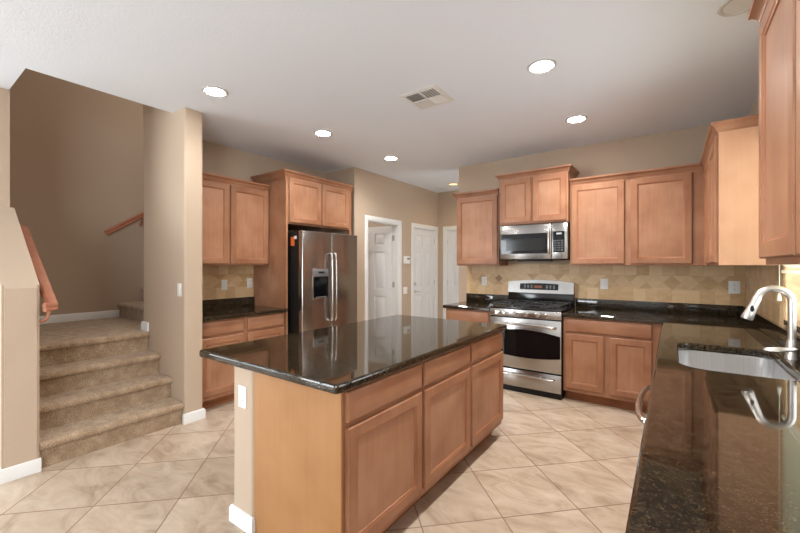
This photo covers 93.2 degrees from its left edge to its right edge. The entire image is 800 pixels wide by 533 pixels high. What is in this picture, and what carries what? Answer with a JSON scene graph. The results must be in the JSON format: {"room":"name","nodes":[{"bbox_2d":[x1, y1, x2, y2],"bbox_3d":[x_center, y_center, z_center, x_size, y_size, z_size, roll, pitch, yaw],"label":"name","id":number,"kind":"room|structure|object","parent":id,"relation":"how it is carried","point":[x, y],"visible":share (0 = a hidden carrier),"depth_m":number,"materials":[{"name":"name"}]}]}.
{"room":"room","nodes":[
{"label":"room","id":0,"kind":"room"},
{"bbox_2d":[0,207,38,468],"bbox_3d":[-2.780,0.455,2.685,0.790,1.830,0.178,0,0,36],"label":"wall","id":1,"kind":"structure","parent":0,"point":[19,283],"depth_m":2.47,"materials":[{"name":"beige paint"}]},
{"bbox_2d":[0,458,40,484],"bbox_3d":[-2.647,1.326,2.584,0.484,0.088,0.197,0,0,36],"label":"baseboard","id":2,"kind":"structure","parent":1,"relation":"attached to","point":[31,467],"depth_m":2.44,"materials":[{"name":"white paint"}]},
{"bbox_2d":[20,225,57,322],"bbox_3d":[-2.727,0.022,2.821,1.071,0.734,0.109,0,0,36],"label":"handrail","id":3,"kind":"object","parent":1,"relation":"attached to","point":[50,303],"visible":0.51,"depth_m":2.68,"materials":[{"name":"brown wood"}]},
{"bbox_2d":[0,68,171,316],"bbox_3d":[-2.425,-1.230,4.514,2.330,5.200,3.545,0,0,36],"label":"wall","id":4,"kind":"structure","parent":0,"point":[72,154],"depth_m":4.41,"materials":[{"name":"beige paint"}]},
{"bbox_2d":[39,310,118,323],"bbox_3d":[-3.875,0.596,4.276,0.014,0.088,1.175,0,0,36],"label":"baseboard","id":5,"kind":"structure","parent":4,"relation":"attached to","point":[113,313],"depth_m":4.44,"materials":[{"name":"white paint"}]},
{"bbox_2d":[104,211,143,234],"bbox_3d":[-3.265,-0.780,5.054,0.088,0.810,1.144,0,0,36],"label":"handrail","id":6,"kind":"object","parent":4,"relation":"attached to","point":[140,216],"visible":0.4,"depth_m":4.75,"materials":[{"name":"brown wood"}]},
{"bbox_2d":[141,321,148,330],"bbox_3d":[-2.514,0.596,3.766,0.151,0.088,0.064,0,0,36],"label":"baseboard","id":7,"kind":"structure","parent":4,"relation":"attached to","point":[144,325],"depth_m":3.73,"materials":[{"name":"white paint"}]},
{"bbox_2d":[144,107,201,415],"bbox_3d":[-2.174,-0.005,3.597,0.870,2.750,0.160,0,0,36],"label":"wall pillar","id":8,"kind":"structure","parent":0,"point":[172,143],"depth_m":3.39,"materials":[{"name":"beige paint"}]},
{"bbox_2d":[177,283,181,296],"bbox_3d":[-1.943,0.210,3.326,0.070,0.115,0.010,0,0,36],"label":"light switch","id":9,"kind":"object","parent":8,"relation":"attached to","point":[179,285],"visible":1,"depth_m":3.31,"materials":[{"name":"white plastic"}]},
{"bbox_2d":[182,408,205,424],"bbox_3d":[-1.843,1.326,3.359,0.084,0.088,0.188,0,0,36],"label":"baseboard","id":10,"kind":"structure","parent":8,"relation":"attached to","point":[199,414],"depth_m":3.33,"materials":[{"name":"white paint"}]},
{"bbox_2d":[202,140,324,232],"bbox_3d":[-1.796,-0.005,4.754,0.130,2.750,2.220,0,0,36],"label":"wall","id":11,"kind":"structure","parent":0,"point":[218,159],"depth_m":4.48,"materials":[{"name":"beige paint"}]},
{"bbox_2d":[202,266,253,299],"bbox_3d":[-2.082,0.173,4.233,0.012,0.406,0.976,0,0,36],"label":"backsplash","id":12,"kind":"structure","parent":11,"relation":"attached to","point":[236,277],"depth_m":4.35,"materials":[{"name":"tile"}]},
{"bbox_2d":[221,280,226,289],"bbox_3d":[-2.005,0.215,4.320,0.010,0.115,0.070,0,0,36],"label":"light switch","id":13,"kind":"object","parent":12,"relation":"attached to","point":[223,282],"visible":1,"depth_m":4.31,"materials":[{"name":"white plastic"}]},
{"bbox_2d":[247,278,251,287],"bbox_3d":[-1.819,0.205,4.580,0.008,0.115,0.070,0,0,36],"label":"power outlet","id":14,"kind":"object","parent":12,"relation":"attached to","point":[249,280],"visible":1,"depth_m":4.57,"materials":[{"name":"white plastic"}]},
{"bbox_2d":[202,172,270,265],"bbox_3d":[-1.937,-0.474,4.130,0.360,0.937,0.972,0,0,36],"label":"upper cabinet","id":15,"kind":"object","parent":11,"relation":"attached to","point":[235,212],"visible":0.72,"depth_m":4.08,"materials":[{"name":"brown wood"}]},
{"bbox_2d":[0,389,645,532],"bbox_3d":[-2.051,1.420,2.585,7.850,0.100,11.000,0,0,36],"label":"floor","id":16,"kind":"structure","parent":0,"point":[566,465],"depth_m":2.40,"materials":[{"name":"tile"}]},
{"bbox_2d":[39,287,183,467],"bbox_3d":[-2.452,0.366,4.366,2.215,2.007,2.977,0,0,36],"label":"staircase","id":17,"kind":"structure","parent":16,"relation":"on","point":[101,386],"depth_m":3.13,"materials":[{"name":"brown carpet"}]},
{"bbox_2d":[202,312,284,408],"bbox_3d":[-1.820,0.944,4.045,0.620,0.852,0.970,0,0,36],"label":"base cabinet","id":18,"kind":"object","parent":16,"relation":"on","point":[217,377],"visible":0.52,"depth_m":3.70,"materials":[{"name":"brown wood"}]},
{"bbox_2d":[202,296,287,321],"bbox_3d":[-1.811,0.445,4.040,0.649,0.145,0.973,0,0,36],"label":"countertop","id":19,"kind":"structure","parent":18,"relation":"on","point":[227,308],"depth_m":4.14,"materials":[{"name":"brown stone"}]},
{"bbox_2d":[234,366,253,516],"bbox_3d":[-0.292,0.944,2.728,0.184,0.852,1.832,0,0,36],"label":"wall","id":20,"kind":"structure","parent":16,"relation":"on","point":[243,418],"depth_m":1.97,"materials":[{"name":"beige paint"}]},
{"bbox_2d":[229,503,254,532],"bbox_3d":[-0.299,1.326,2.718,0.212,0.088,1.836,0,0,36],"label":"baseboard","id":21,"kind":"structure","parent":20,"relation":"attached to","point":[240,518],"depth_m":1.97,"materials":[{"name":"white paint"}]},
{"bbox_2d":[238,385,246,408],"bbox_3d":[-0.825,0.685,1.978,0.070,0.115,0.008,0,0,36],"label":"power outlet","id":22,"kind":"object","parent":20,"relation":"attached to","point":[242,390],"visible":1,"depth_m":1.97,"materials":[{"name":"white plastic"}]},
{"bbox_2d":[250,169,353,334],"bbox_3d":[-1.223,0.142,4.863,0.657,2.456,1.130,0,0,36],"label":"upper cabinet","id":23,"kind":"object","parent":16,"relation":"on","point":[298,201],"visible":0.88,"depth_m":4.46,"materials":[{"name":"brown wood"}]},
{"bbox_2d":[288,230,356,333],"bbox_3d":[-1.105,0.478,4.770,0.834,1.753,0.908,0,0,36],"label":"refrigerator","id":24,"kind":"object","parent":16,"relation":"on","point":[322,266],"visible":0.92,"depth_m":4.41,"materials":[{"name":"silver metal"}]},
{"bbox_2d":[254,363,421,532],"bbox_3d":[-0.309,0.944,2.000,0.638,0.852,0.616,0,0,36],"label":"base cabinet","id":25,"kind":"object","parent":16,"relation":"on","point":[350,461],"visible":0.8,"depth_m":1.76,"materials":[{"name":"brown wood"}]},
{"bbox_2d":[408,344,470,508],"bbox_3d":[0.049,0.944,2.497,0.637,0.852,0.604,0,0,36],"label":"base cabinet","id":26,"kind":"object","parent":16,"relation":"on","point":[446,377],"visible":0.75,"depth_m":2.27,"materials":[{"name":"brown wood"}]},
{"bbox_2d":[199,315,506,393],"bbox_3d":[-0.136,0.497,2.614,1.105,0.040,1.935,0,0,36],"label":"countertop","id":27,"kind":"structure","parent":26,"relation":"on","point":[338,359],"depth_m":2.16,"materials":[{"name":"brown stone"}]},
{"bbox_2d":[446,308,490,322],"bbox_3d":[0.981,0.944,4.739,0.580,0.852,0.650,0,0,36],"label":"base cabinet","id":28,"kind":"object","parent":16,"relation":"on","point":[453,314],"visible":0.11,"depth_m":4.46,"materials":[{"name":"brown wood"}]},
{"bbox_2d":[443,293,507,310],"bbox_3d":[0.965,0.445,4.738,0.602,0.145,0.669,0,0,36],"label":"countertop","id":29,"kind":"structure","parent":28,"relation":"on","point":[479,302],"depth_m":4.86,"materials":[{"name":"brown stone"}]},
{"bbox_2d":[458,332,502,463],"bbox_3d":[0.403,0.944,2.988,0.637,0.852,0.604,0,0,36],"label":"base cabinet","id":30,"kind":"object","parent":16,"relation":"on","point":[486,355],"visible":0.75,"depth_m":2.77,"materials":[{"name":"brown wood"}]},
{"bbox_2d":[490,280,574,399],"bbox_3d":[1.496,0.768,4.292,0.768,1.203,0.729,0,0,36],"label":"gas range","id":31,"kind":"object","parent":16,"relation":"on","point":[532,312],"visible":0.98,"depth_m":4.06,"materials":[{"name":"silver metal"}]},
{"bbox_2d":[490,299,573,311],"bbox_3d":[1.504,0.441,4.303,0.768,0.066,0.587,0,0,36],"label":"cooktop","id":32,"kind":"object","parent":31,"relation":"in","point":[509,305],"depth_m":4.22,"materials":[{"name":"black metal"}]},
{"bbox_2d":[563,317,661,412],"bbox_3d":[2.199,0.944,3.863,0.860,0.852,0.650,0,0,36],"label":"base cabinet","id":33,"kind":"object","parent":16,"relation":"on","point":[606,362],"visible":0.84,"depth_m":3.63,"materials":[{"name":"brown wood"}]},
{"bbox_2d":[635,385,650,424],"bbox_3d":[1.280,0.930,1.417,0.677,0.820,0.599,0,0,36],"label":"dishwasher","id":34,"kind":"object","parent":16,"relation":"on","point":[638,404],"visible":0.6,"depth_m":1.57,"materials":[{"name":"silver metal"}]},
{"bbox_3d":[0.805,0.944,0.690,0.610,0.852,1.120,0,0,36],"label":"base cabinet","id":35,"kind":"object","parent":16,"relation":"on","visible":0},
{"bbox_2d":[562,298,799,532],"bbox_3d":[1.378,0.445,2.214,1.457,0.145,4.284,0,0,36],"label":"countertop","id":36,"kind":"structure","parent":35,"relation":"on","point":[719,452],"depth_m":1.10,"materials":[{"name":"brown stone"}]},
{"bbox_2d":[678,349,797,380],"bbox_3d":[1.711,0.621,1.963,0.453,0.202,0.733,0,0,36],"label":"sink","id":37,"kind":"object","parent":36,"relation":"in","point":[713,361],"visible":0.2,"depth_m":2.21,"materials":[{"name":"metal"}]},
{"bbox_2d":[741,285,799,359],"bbox_3d":[1.922,0.289,1.957,0.227,0.375,0.137,0,0,36],"label":"faucet","id":38,"kind":"object","parent":36,"relation":"on","point":[791,350],"visible":1,"depth_m":1.94,"materials":[{"name":"silver metal"}]},
{"bbox_2d":[368,222,388,226],"bbox_3d":[-0.958,-0.005,6.467,1.690,2.750,1.460,0,0,36],"label":"wall","id":39,"kind":"structure","parent":0,"point":[369,224],"depth_m":6.86,"materials":[{"name":"beige paint"}]},
{"bbox_2d":[0,0,759,192],"bbox_3d":[-2.051,-1.440,2.585,7.850,0.120,11.000,0,0,36],"label":"ceiling","id":40,"kind":"structure","parent":0,"point":[289,70],"depth_m":2.62,"materials":[{"name":"white paint"}]},
{"bbox_2d":[201,85,227,96],"bbox_3d":[-1.461,-1.375,2.986,0.194,0.008,0.194,0,0,36],"label":"recessed light","id":41,"kind":"object","parent":40,"relation":"in","point":[215,91],"visible":1,"depth_m":2.98,"materials":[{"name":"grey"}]},
{"bbox_2d":[314,130,332,136],"bbox_3d":[-0.798,-1.375,3.925,0.194,0.008,0.194,0,0,36],"label":"recessed light","id":42,"kind":"object","parent":40,"relation":"in","point":[323,133],"visible":1,"depth_m":3.92,"materials":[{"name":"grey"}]},
{"bbox_2d":[384,156,397,160],"bbox_3d":[-0.116,-1.375,4.839,0.194,0.008,0.194,0,0,36],"label":"recessed light","id":43,"kind":"object","parent":40,"relation":"in","point":[389,158],"visible":1,"depth_m":4.83,"materials":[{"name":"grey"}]},
{"bbox_2d":[400,84,453,109],"bbox_3d":[0.225,-1.374,3.103,0.330,0.012,0.330,0,0,36],"label":"ceiling vent","id":44,"kind":"object","parent":40,"relation":"in","point":[430,96],"visible":1,"depth_m":3.08,"materials":[{"name":"white metal"}]},
{"bbox_2d":[527,59,556,73],"bbox_3d":[0.979,-1.375,2.610,0.194,0.008,0.194,0,0,36],"label":"recessed light","id":45,"kind":"object","parent":40,"relation":"in","point":[540,66],"visible":1,"depth_m":2.60,"materials":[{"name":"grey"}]},
{"bbox_2d":[565,115,587,122],"bbox_3d":[1.656,-1.375,3.551,0.194,0.008,0.194,0,0,36],"label":"recessed light","id":46,"kind":"object","parent":40,"relation":"in","point":[578,118],"visible":1,"depth_m":3.54,"materials":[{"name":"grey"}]},
{"bbox_2d":[717,0,751,16],"bbox_3d":[1.797,-1.375,1.984,0.208,0.008,0.208,0,0,36],"label":"recessed light","id":47,"kind":"object","parent":40,"relation":"in","point":[729,8],"visible":0.78,"depth_m":2.01,"materials":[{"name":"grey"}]},
{"bbox_2d":[325,167,437,321],"bbox_3d":[-0.217,-0.005,6.452,0.710,2.750,2.420,0,0,36],"label":"wall","id":48,"kind":"structure","parent":0,"point":[372,194],"depth_m":5.79,"materials":[{"name":"beige paint"}]},
{"bbox_2d":[365,215,401,319],"bbox_3d":[-0.585,0.317,6.048,0.868,2.106,0.907,0,0,36],"label":"door","id":49,"kind":"structure","parent":48,"relation":"in","point":[383,244],"depth_m":6.17,"materials":[{"name":"white paint"}]},
{"bbox_2d":[403,256,409,263],"bbox_3d":[0.115,-0.100,6.280,0.030,0.124,0.170,0,0,36],"label":"thermostat","id":50,"kind":"object","parent":48,"relation":"attached to","point":[406,259],"visible":1,"depth_m":6.25,"materials":[{"name":"white plastic"}]},
{"bbox_2d":[411,223,437,317],"bbox_3d":[0.420,0.317,6.788,0.170,2.106,0.892,0,0,36],"label":"door","id":51,"kind":"structure","parent":48,"relation":"in","point":[424,238],"depth_m":6.79,"materials":[{"name":"white paint"}]},
{"bbox_2d":[438,190,458,318],"bbox_3d":[1.745,-0.005,6.457,2.710,2.750,0.120,0,0,36],"label":"wall","id":52,"kind":"structure","parent":0,"point":[447,203],"depth_m":7.07,"materials":[{"name":"beige paint"}]},
{"bbox_2d":[443,226,458,318],"bbox_3d":[1.204,0.317,6.835,0.902,2.106,0.136,0,0,36],"label":"door","id":53,"kind":"structure","parent":52,"relation":"in","point":[450,268],"depth_m":6.99,"materials":[{"name":"white paint"}]},
{"bbox_2d":[459,125,709,307],"bbox_3d":[2.070,-0.005,4.461,2.990,2.750,0.140,0,0,36],"label":"wall","id":54,"kind":"structure","parent":0,"point":[683,146],"depth_m":4.24,"materials":[{"name":"beige paint"}]},
{"bbox_2d":[452,188,507,265],"bbox_3d":[1.033,-0.474,4.893,0.617,0.937,0.360,0,0,36],"label":"upper cabinet","id":55,"kind":"object","parent":54,"relation":"attached to","point":[478,228],"visible":0.94,"depth_m":4.75,"materials":[{"name":"brown wood"}]},
{"bbox_2d":[494,164,579,225],"bbox_3d":[1.601,-0.784,4.441,0.858,0.604,0.430,0,0,36],"label":"upper cabinet","id":56,"kind":"object","parent":54,"relation":"attached to","point":[541,195],"visible":0.94,"depth_m":4.26,"materials":[{"name":"brown wood"}]},
{"bbox_2d":[500,222,569,261],"bbox_3d":[1.594,-0.265,4.429,0.762,0.422,0.431,0,0,36],"label":"microwave","id":57,"kind":"object","parent":56,"relation":"attached to","point":[549,241],"visible":0.95,"depth_m":4.27,"materials":[{"name":"silver metal"}]},
{"bbox_2d":[467,263,744,305],"bbox_3d":[2.078,0.173,4.358,2.853,0.406,0.016,0,0,36],"label":"backsplash","id":58,"kind":"structure","parent":54,"relation":"attached to","point":[695,284],"depth_m":4.05,"materials":[{"name":"tile"}]},
{"bbox_2d":[482,277,486,284],"bbox_3d":[1.122,0.200,5.035,0.070,0.115,0.008,0,0,36],"label":"power outlet","id":59,"kind":"object","parent":58,"relation":"attached to","point":[484,279],"visible":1,"depth_m":5.03,"materials":[{"name":"white plastic"}]},
{"bbox_2d":[600,279,607,288],"bbox_3d":[2.272,0.200,4.207,0.075,0.115,0.010,0,0,36],"label":"light switch","id":60,"kind":"object","parent":58,"relation":"attached to","point":[603,282],"visible":1,"depth_m":4.21,"materials":[{"name":"white plastic"}]},
{"bbox_2d":[728,281,739,293],"bbox_3d":[3.158,0.202,3.570,0.085,0.120,0.008,0,0,36],"label":"power outlet","id":61,"kind":"object","parent":58,"relation":"attached to","point":[733,286],"visible":1,"depth_m":3.57,"materials":[{"name":"white plastic"}]},
{"bbox_2d":[569,163,705,265],"bbox_3d":[2.408,-0.474,3.904,1.158,0.937,0.360,0,0,36],"label":"upper cabinet","id":62,"kind":"object","parent":54,"relation":"attached to","point":[655,216],"visible":0.94,"depth_m":3.75,"materials":[{"name":"brown wood"}]},
{"bbox_2d":[749,96,799,335],"bbox_3d":[1.049,-0.005,0.354,0.150,2.750,11.000,0,0,36],"label":"wall","id":63,"kind":"structure","parent":0,"point":[755,110],"depth_m":3.14,"materials":[{"name":"beige paint"}]},
{"bbox_2d":[700,114,765,264],"bbox_3d":[2.540,-0.474,2.879,0.350,0.937,1.230,0,0,36],"label":"upper cabinet","id":64,"kind":"object","parent":63,"relation":"attached to","point":[729,160],"visible":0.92,"depth_m":2.45,"materials":[{"name":"brown wood"}]},
{"bbox_2d":[745,265,785,326],"bbox_3d":[2.793,0.173,2.919,0.012,0.406,1.491,0,0,36],"label":"backsplash","id":65,"kind":"structure","parent":63,"relation":"attached to","point":[757,277],"depth_m":2.71,"materials":[{"name":"tile"}]},
{"bbox_2d":[747,0,799,264],"bbox_3d":[1.129,-0.474,0.888,0.335,0.937,1.090,0,0,36],"label":"upper cabinet","id":66,"kind":"object","parent":63,"relation":"attached to","point":[779,20],"visible":1,"depth_m":1.15,"materials":[{"name":"brown wood"}]},
{"bbox_2d":[784,267,799,332],"bbox_3d":[2.031,-0.210,1.726,0.170,1.140,1.335,0,0,36],"label":"window","id":67,"kind":"structure","parent":63,"relation":"in","point":[792,281],"depth_m":2.28,"materials":[{"name":"glass"}]},
{"bbox_2d":[777,265,799,300],"bbox_3d":[1.950,-0.287,1.778,0.047,1.005,1.320,0,0,36],"label":"window blind","id":68,"kind":"object","parent":67,"relation":"attached to","point":[779,298],"visible":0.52,"depth_m":2.21,"materials":[{"name":"white"}]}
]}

